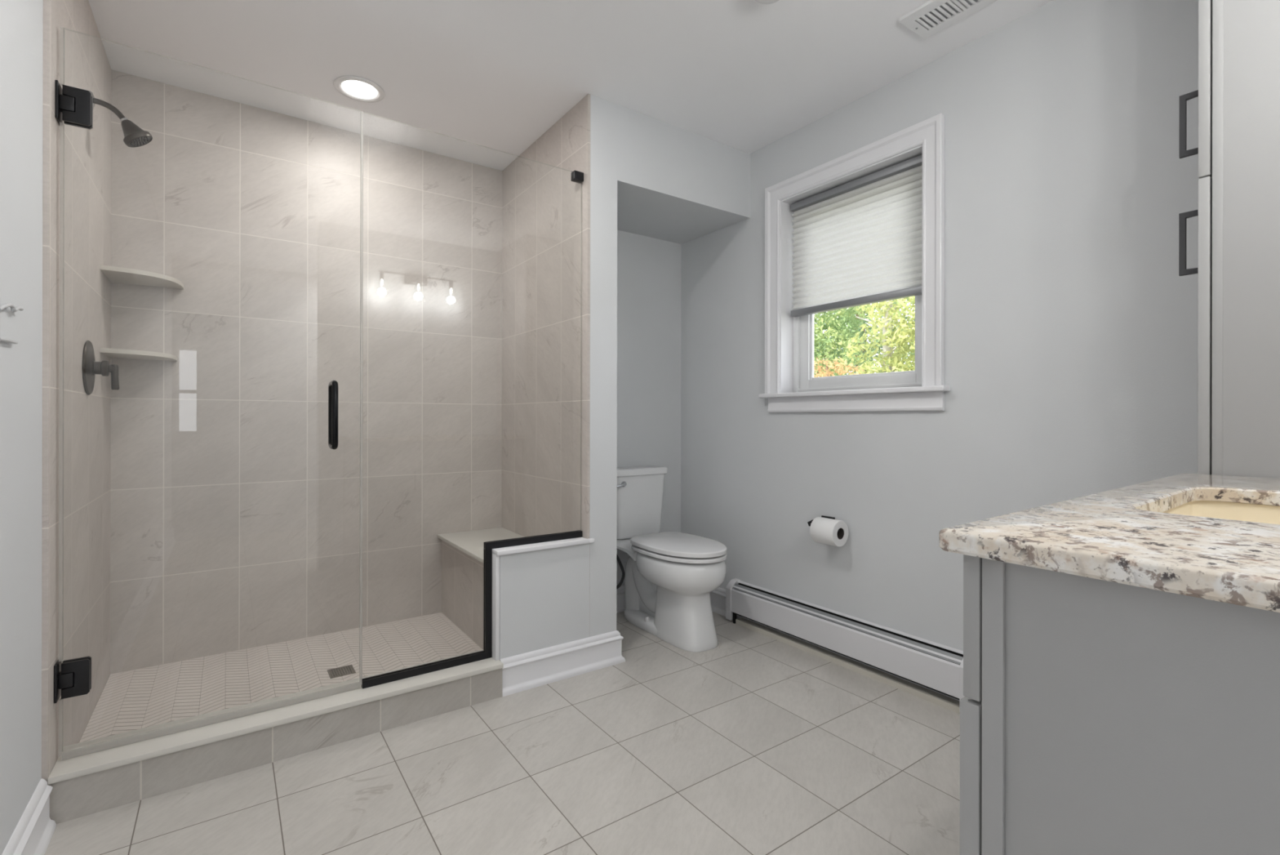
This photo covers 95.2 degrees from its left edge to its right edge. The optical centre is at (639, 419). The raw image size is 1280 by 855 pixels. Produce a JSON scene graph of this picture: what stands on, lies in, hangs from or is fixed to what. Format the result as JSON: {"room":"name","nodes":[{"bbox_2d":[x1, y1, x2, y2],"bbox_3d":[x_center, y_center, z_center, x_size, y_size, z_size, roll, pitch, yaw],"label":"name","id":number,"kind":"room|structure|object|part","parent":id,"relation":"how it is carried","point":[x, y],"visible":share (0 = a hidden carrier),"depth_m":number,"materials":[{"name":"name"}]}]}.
{"room":"bathroom","nodes":[
{"label":"bathroom","id":0,"kind":"room"},
{"bbox_2d":[0,0,111,854],"bbox_3d":[-0.684,-0.161,0.160,0.186,2.419,5.450,0,0,-35],"label":"wall","id":1,"kind":"structure","parent":0,"point":[77,161],"depth_m":1.50,"materials":[{"name":"paint"}]},
{"bbox_2d":[0,302,23,343],"bbox_3d":[-1.334,-0.203,1.232,0.010,0.093,0.173,0,0,-33],"label":"wall hook","id":2,"kind":"object","parent":1,"relation":"attached to","point":[13,308],"visible":1,"depth_m":1.24,"materials":[{"name":"grey metal"}]},
{"bbox_3d":[-1.340,-0.165,1.239,0.009,0.012,0.110,0,0,-33],"label":"arm","id":3,"kind":"part","parent":2,"relation":"part of","materials":[{"name":"grey metal"}]},
{"bbox_3d":[-1.344,-0.235,1.248,0.010,0.030,0.134,0,0,-33],"label":"arm","id":4,"kind":"part","parent":2,"relation":"part of","materials":[{"name":"grey metal"}]},
{"bbox_2d":[1,777,56,854],"bbox_3d":[-0.333,0.983,-0.176,0.028,0.133,4.094,0,0,-35],"label":"baseboard","id":5,"kind":"structure","parent":1,"relation":"attached to","point":[33,833],"depth_m":1.39,"materials":[{"name":"white paint"}]},
{"bbox_2d":[82,340,119,395],"bbox_3d":[-1.776,-0.169,1.936,0.078,0.178,0.178,0,0,-35],"label":"shower valve","id":6,"kind":"object","parent":1,"relation":"attached to","point":[91,367],"visible":1,"depth_m":1.91,"materials":[{"name":"brown metal"}]},
{"bbox_3d":[-1.754,-0.140,1.952,0.022,0.083,0.021,0,0,-35],"label":"lever","id":7,"kind":"part","parent":6,"relation":"part of","materials":[{"name":"brown metal"}]},
{"bbox_2d":[88,90,152,147],"bbox_3d":[-1.749,-1.003,1.972,0.162,0.153,0.084,0,0,-35],"label":"shower","id":8,"kind":"object","parent":1,"relation":"attached to","point":[135,136],"visible":0.93,"depth_m":1.97,"materials":[{"name":"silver metal"}]},
{"bbox_3d":[-1.773,-1.034,1.954,0.083,0.054,0.018,0,0,-35],"label":"arm","id":9,"kind":"part","parent":8,"relation":"part of","materials":[{"name":"brown metal"}]},
{"bbox_2d":[53,80,360,702],"bbox_3d":[-1.258,-0.068,1.786,0.752,1.969,0.100,0,0,-35],"label":"shower door","id":10,"kind":"structure","parent":1,"relation":"attached to","point":[73,106],"depth_m":1.58,"materials":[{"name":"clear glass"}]},
{"bbox_3d":[-1.565,0.702,1.571,0.006,0.100,0.058,0,0,-35],"label":"wall plate","id":11,"kind":"part","parent":10,"relation":"part of","materials":[{"name":"black metal"}]},
{"bbox_3d":[-1.562,-0.848,1.571,0.006,0.100,0.058,0,0,-35],"label":"wall plate","id":12,"kind":"part","parent":10,"relation":"part of","materials":[{"name":"black metal"}]},
{"bbox_3d":[-1.024,-0.014,1.951,0.019,0.229,0.100,0,0,-35],"label":"pull handle","id":13,"kind":"part","parent":10,"relation":"part of","materials":[{"name":"black metal"}]},
{"bbox_3d":[-1.256,-0.074,1.788,0.733,1.958,0.010,0,0,-35],"label":"glass panel","id":14,"kind":"part","parent":10,"relation":"part of","materials":[{"name":"clear glass"}]},
{"bbox_2d":[78,612,481,742],"bbox_3d":[-1.188,1.025,2.428,1.611,0.047,0.811,0,0,-35],"label":"floor","id":15,"kind":"structure","parent":0,"point":[147,696],"depth_m":2.32,"materials":[{"name":"brown tile"}]},
{"bbox_2d":[327,664,355,678],"bbox_3d":[-1.186,1.003,2.321,0.090,0.006,0.092,0,0,-35],"label":"floor drain","id":16,"kind":"object","parent":15,"relation":"on","point":[346,669],"visible":1,"depth_m":2.32,"materials":[{"name":"silver metal"}]},
{"bbox_2d":[437,527,524,648],"bbox_3d":[-0.672,0.799,2.792,0.348,0.408,0.810,0,0,-35],"label":"shower bench","id":17,"kind":"object","parent":15,"relation":"on","point":[462,552],"visible":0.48,"depth_m":2.80,"materials":[{"name":"tile"}]},
{"bbox_3d":[-0.672,0.604,2.792,0.348,0.018,0.810,0,0,-35],"label":"seat","id":18,"kind":"part","parent":17,"relation":"part of","materials":[{"name":"beige stone"}]},
{"bbox_2d":[110,69,502,674],"bbox_3d":[-1.463,-0.161,2.820,1.635,2.419,0.150,0,0,-35],"label":"wall","id":19,"kind":"structure","parent":0,"point":[306,255],"depth_m":2.64,"materials":[{"name":"tile"}]},
{"bbox_2d":[99,347,177,360],"bbox_3d":[-1.924,-0.248,2.256,0.206,0.016,0.240,0,0,-35],"label":"corner shelf","id":20,"kind":"object","parent":19,"relation":"attached to","point":[111,353],"visible":1,"depth_m":2.21,"materials":[{"name":"grey stone"}]},
{"bbox_2d":[100,265,183,288],"bbox_3d":[-1.916,-0.546,2.262,0.226,0.016,0.240,0,0,-35],"label":"corner shelf","id":21,"kind":"object","parent":19,"relation":"attached to","point":[115,274],"visible":1,"depth_m":2.24,"materials":[{"name":"grey stone"}]},
{"bbox_2d":[44,610,959,854],"bbox_3d":[0.471,1.111,0.977,3.100,0.120,5.450,0,0,-35],"label":"floor","id":22,"kind":"structure","parent":0,"point":[753,742],"depth_m":1.71,"materials":[{"name":"tile"}]},
{"bbox_2d":[47,648,503,823],"bbox_3d":[-1.066,0.984,1.922,1.226,0.130,0.180,0,0,-35],"label":"shower curb","id":23,"kind":"object","parent":22,"relation":"on","point":[94,775],"visible":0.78,"depth_m":1.77,"materials":[{"name":"tile"}]},
{"bbox_2d":[361,111,583,688],"bbox_3d":[-0.601,-0.066,2.251,0.858,1.971,0.034,0,0,-35],"label":"fixed glass panel","id":24,"kind":"object","parent":23,"relation":"on","point":[576,176],"visible":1,"depth_m":2.25,"materials":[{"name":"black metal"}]},
{"bbox_3d":[-0.602,-0.067,2.250,0.856,1.968,0.010,0,0,-35],"label":"glass panel","id":25,"kind":"part","parent":24,"relation":"part of","materials":[{"name":"clear glass"}]},
{"bbox_2d":[616,465,726,652],"bbox_3d":[0.131,0.656,2.925,0.362,0.791,0.744,0,0,-35],"label":"toilet","id":26,"kind":"object","parent":22,"relation":"on","point":[670,577],"visible":0.96,"depth_m":2.79,"materials":[{"name":"white ceramic"}]},
{"bbox_3d":[-0.096,0.335,3.002,0.027,0.028,0.078,0,0,43],"label":"flush lever","id":27,"kind":"part","parent":26,"relation":"part of","materials":[{"name":"silver metal"}]},
{"bbox_3d":[-0.034,0.464,3.159,0.338,0.330,0.155,0,0,-35],"label":"tank","id":28,"kind":"part","parent":26,"relation":"part of","materials":[{"name":"white ceramic"}]},
{"bbox_3d":[-0.032,0.279,3.156,0.362,0.038,0.177,0,0,-35],"label":"tank lid","id":29,"kind":"part","parent":26,"relation":"part of","materials":[{"name":"white ceramic"}]},
{"bbox_3d":[0.198,0.607,2.829,0.354,0.024,0.511,0,0,-35],"label":"seat lid","id":30,"kind":"part","parent":26,"relation":"part of","materials":[{"name":"white plastic"}]},
{"bbox_3d":[0.202,0.634,2.825,0.354,0.019,0.499,0,0,-35],"label":"seat","id":31,"kind":"part","parent":26,"relation":"part of","materials":[{"name":"white plastic"}]},
{"bbox_2d":[960,554,1279,854],"bbox_3d":[0.963,0.600,0.767,1.120,0.905,0.579,0,0,-35],"label":"vanity cabinet","id":32,"kind":"object","parent":22,"relation":"on","point":[1098,717],"visible":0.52,"depth_m":0.55,"materials":[{"name":"grey paint"}]},
{"bbox_3d":[0.516,0.632,0.754,0.375,0.638,0.022,0,0,-35],"label":"door","id":33,"kind":"part","parent":32,"relation":"part of","materials":[{"name":"grey paint"}]},
{"bbox_3d":[0.518,0.229,0.753,0.374,0.160,0.018,0,0,-35],"label":"drawer","id":34,"kind":"part","parent":32,"relation":"part of","materials":[{"name":"grey paint"}]},
{"bbox_2d":[938,472,1279,612],"bbox_3d":[0.950,0.135,0.769,1.154,0.024,0.598,0,0,-35],"label":"countertop","id":35,"kind":"structure","parent":32,"relation":"on","point":[1123,535],"depth_m":0.60,"materials":[{"name":"beige stone"}]},
{"bbox_2d":[1161,500,1279,524],"bbox_3d":[0.938,0.230,0.801,0.504,0.164,0.379,0,0,-35],"label":"sink basin","id":36,"kind":"object","parent":35,"relation":"in","point":[1258,513],"visible":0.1,"depth_m":1.03,"materials":[{"name":"beige ceramic"}]},
{"bbox_2d":[1178,0,1279,478],"bbox_3d":[1.583,-0.155,1.224,0.397,2.417,0.611,0,0,-35],"label":"linen cabinet","id":37,"kind":"object","parent":22,"relation":"on","point":[1237,270],"visible":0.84,"depth_m":1.28,"materials":[{"name":"grey paint"}]},
{"bbox_3d":[1.282,-0.410,1.362,0.010,0.146,0.038,0,0,-35],"label":"pull handle","id":38,"kind":"part","parent":37,"relation":"part of","materials":[{"name":"grey metal"}]},
{"bbox_3d":[1.282,-0.687,1.362,0.010,0.145,0.038,0,0,-35],"label":"pull handle","id":39,"kind":"part","parent":37,"relation":"part of","materials":[{"name":"grey metal"}]},
{"bbox_3d":[1.433,0.204,1.433,0.395,1.498,0.020,0,0,-35],"label":"door","id":40,"kind":"part","parent":37,"relation":"part of","materials":[{"name":"grey paint"}]},
{"bbox_3d":[1.435,-0.895,1.433,0.395,0.694,0.020,0,0,-35],"label":"door","id":41,"kind":"part","parent":37,"relation":"part of","materials":[{"name":"grey paint"}]},
{"bbox_3d":[1.286,-0.097,1.302,0.003,2.300,0.018,0,0,-35],"label":"frame","id":42,"kind":"part","parent":37,"relation":"part of","materials":[{"name":"grey paint"}]},
{"bbox_2d":[499,542,589,658],"bbox_3d":[-0.411,0.784,2.401,0.395,0.533,0.128,0,0,-35],"label":"wall","id":43,"kind":"structure","parent":0,"point":[544,593],"depth_m":2.34,"materials":[{"name":"paint"}]},
{"bbox_2d":[492,552,499,660],"bbox_3d":[-0.580,0.718,2.283,0.015,0.403,0.128,0,0,-35],"label":"trim","id":44,"kind":"structure","parent":43,"relation":"attached to","point":[495,558],"depth_m":2.23,"materials":[{"name":"white paint"}]},
{"bbox_2d":[492,537,594,555],"bbox_3d":[-0.406,0.509,2.393,0.426,0.016,0.146,0,0,-35],"label":"trim","id":45,"kind":"structure","parent":43,"relation":"on","point":[578,540],"depth_m":2.33,"materials":[{"name":"white paint"}]},
{"bbox_2d":[501,93,617,636],"bbox_3d":[-0.474,-0.159,2.944,0.147,2.419,1.089,0,0,-35],"label":"wall","id":46,"kind":"structure","parent":0,"point":[546,214],"depth_m":2.62,"materials":[{"name":"tile"}]},
{"bbox_2d":[499,630,625,696],"bbox_3d":[-0.461,0.984,2.613,0.559,0.133,0.586,0,0,-35],"label":"baseboard","id":47,"kind":"structure","parent":46,"relation":"attached to","point":[540,667],"depth_m":2.37,"materials":[{"name":"white paint"}]},
{"bbox_2d":[88,0,1053,170],"bbox_3d":[0.476,-1.428,0.977,3.100,0.120,5.450,0,0,-35],"label":"ceiling","id":48,"kind":"structure","parent":0,"point":[476,82],"depth_m":2.21,"materials":[{"name":"white paint"}]},
{"bbox_2d":[333,75,385,102],"bbox_3d":[-1.164,-1.366,2.427,0.192,0.008,0.192,0,0,-35],"label":"recessed light","id":49,"kind":"object","parent":48,"relation":"in","point":[356,88],"visible":1,"depth_m":2.42,"materials":[{"name":"white plastic"}]},
{"bbox_2d":[755,0,779,4],"bbox_3d":[0.406,-1.348,1.830,0.124,0.038,0.124,0,0,-35],"label":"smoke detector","id":50,"kind":"object","parent":48,"relation":"attached to","point":[762,2],"visible":1,"depth_m":1.87,"materials":[{"name":"white plastic"}]},
{"bbox_2d":[898,0,997,39],"bbox_3d":[1.044,-1.360,1.911,0.165,0.013,0.320,0,0,-35],"label":"ceiling vent","id":51,"kind":"object","parent":48,"relation":"in","point":[932,17],"visible":1,"depth_m":1.96,"materials":[{"name":"white plastic"}]},
{"bbox_2d":[616,230,681,585],"bbox_3d":[-0.067,-0.159,3.340,0.976,2.419,0.150,0,0,-35],"label":"wall","id":52,"kind":"structure","parent":0,"point":[649,269],"depth_m":3.34,"materials":[{"name":"paint"}]},
{"bbox_2d":[616,552,624,589],"bbox_3d":[-0.191,0.779,3.055,0.242,0.240,0.085,0,0,12],"label":"supply hose","id":53,"kind":"object","parent":52,"relation":"attached to","point":[620,584],"visible":0.27,"depth_m":3.00,"materials":[{"name":"grey"}]},
{"bbox_2d":[617,104,750,244],"bbox_3d":[0.074,-1.203,3.005,0.815,0.330,0.558,0,0,-35],"label":"soffit","id":54,"kind":"structure","parent":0,"point":[676,184],"depth_m":2.82,"materials":[{"name":"paint"}]},
{"bbox_2d":[680,0,1199,650],"bbox_3d":[1.720,-0.156,1.516,0.161,2.419,4.892,0,0,-35],"label":"wall","id":55,"kind":"structure","parent":0,"point":[1071,319],"depth_m":2.06,"materials":[{"name":"paint"}]},
{"bbox_2d":[616,585,737,618],"bbox_3d":[0.057,0.985,3.049,0.785,0.133,0.470,0,0,-35],"label":"baseboard","id":56,"kind":"structure","parent":55,"relation":"attached to","point":[717,597],"depth_m":3.19,"materials":[{"name":"white paint"}]},
{"bbox_2d":[807,515,839,531],"bbox_3d":[0.826,0.457,2.577,0.074,0.046,0.168,0,0,-35],"label":"toilet paper holder","id":57,"kind":"object","parent":55,"relation":"attached to","point":[809,522],"visible":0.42,"depth_m":2.61,"materials":[{"name":"black metal"}]},
{"bbox_3d":[0.841,0.449,2.612,0.009,0.030,0.067,0,0,-35],"label":"wall plate","id":58,"kind":"part","parent":57,"relation":"part of","materials":[{"name":"black metal"}]},
{"bbox_2d":[809,516,848,546],"bbox_3d":[0.819,0.486,2.533,0.111,0.111,0.118,0,0,-35],"label":"toilet paper roll","id":59,"kind":"object","parent":57,"relation":"hanging from","point":[822,530],"visible":1,"depth_m":2.50,"materials":[{"name":"white paper"}]},
{"bbox_2d":[725,577,964,713],"bbox_3d":[0.829,0.947,2.574,0.070,0.210,1.223,0,0,-35],"label":"baseboard heater","id":60,"kind":"object","parent":55,"relation":"attached to","point":[931,671],"visible":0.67,"depth_m":2.44,"materials":[{"name":"white metal"}]},
{"bbox_2d":[759,113,951,412],"bbox_3d":[0.938,-0.587,2.581,0.212,1.110,0.916,0,0,-35],"label":"window","id":61,"kind":"structure","parent":55,"relation":"in","point":[791,385],"depth_m":2.51,"materials":[{"name":"white paint"}]},
{"bbox_2d":[790,154,922,316],"bbox_3d":[0.949,-0.774,2.584,0.043,0.547,0.689,0,0,-35],"label":"cellular shade","id":62,"kind":"object","parent":61,"relation":"attached to","point":[857,242],"visible":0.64,"depth_m":2.56,"materials":[{"name":"white fabric"}]},
{"bbox_3d":[0.947,-0.515,2.584,0.037,0.030,0.687,0,0,-35],"label":"rail","id":63,"kind":"part","parent":62,"relation":"part of","materials":[{"name":"white fabric"}]},
{"bbox_3d":[0.989,-0.591,2.623,0.070,0.931,0.705,0,0,-35],"label":"frame","id":64,"kind":"part","parent":61,"relation":"part of","materials":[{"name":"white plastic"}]},
{"bbox_3d":[0.987,-0.587,2.622,0.035,0.879,0.645,0,0,-35],"label":"sash","id":65,"kind":"part","parent":61,"relation":"part of","materials":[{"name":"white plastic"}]},
{"label":"outside","id":66,"kind":"structure","parent":0,"visible":0},
{"bbox_3d":[10.186,1.576,22.497,37.400,0.200,55.000,0,0,-35],"label":"ground","id":67,"kind":"structure","parent":66,"visible":0},
{"bbox_2d":[813,357,865,377],"bbox_3d":[3.444,0.152,11.040,1.458,2.619,1.717,0,0,-35],"label":"bush","id":68,"kind":"object","parent":67,"relation":"on","point":[828,372],"visible":0.12,"depth_m":10.73,"materials":[{"name":"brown plant"}]},
{"bbox_2d":[813,305,870,377],"bbox_3d":[5.453,-2.032,18.514,3.236,7.004,3.538,0,0,-35],"label":"tree","id":69,"kind":"object","parent":67,"relation":"on","point":[833,325],"visible":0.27,"depth_m":17.63,"materials":[{"name":"green plant"}]},
{"bbox_2d":[813,298,915,377],"bbox_3d":[9.352,-3.970,25.794,6.920,10.908,9.879,0,0,-35],"label":"tree","id":70,"kind":"object","parent":67,"relation":"on","point":[862,332],"visible":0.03,"depth_m":24.09,"materials":[{"name":"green plant"}]},
{"bbox_2d":[845,295,915,374],"bbox_3d":[5.530,-1.546,12.295,3.076,6.028,3.097,0,0,31],"label":"tree","id":71,"kind":"object","parent":67,"relation":"on","point":[890,361],"visible":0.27,"depth_m":12.20,"materials":[{"name":"green plant"}]}
]}

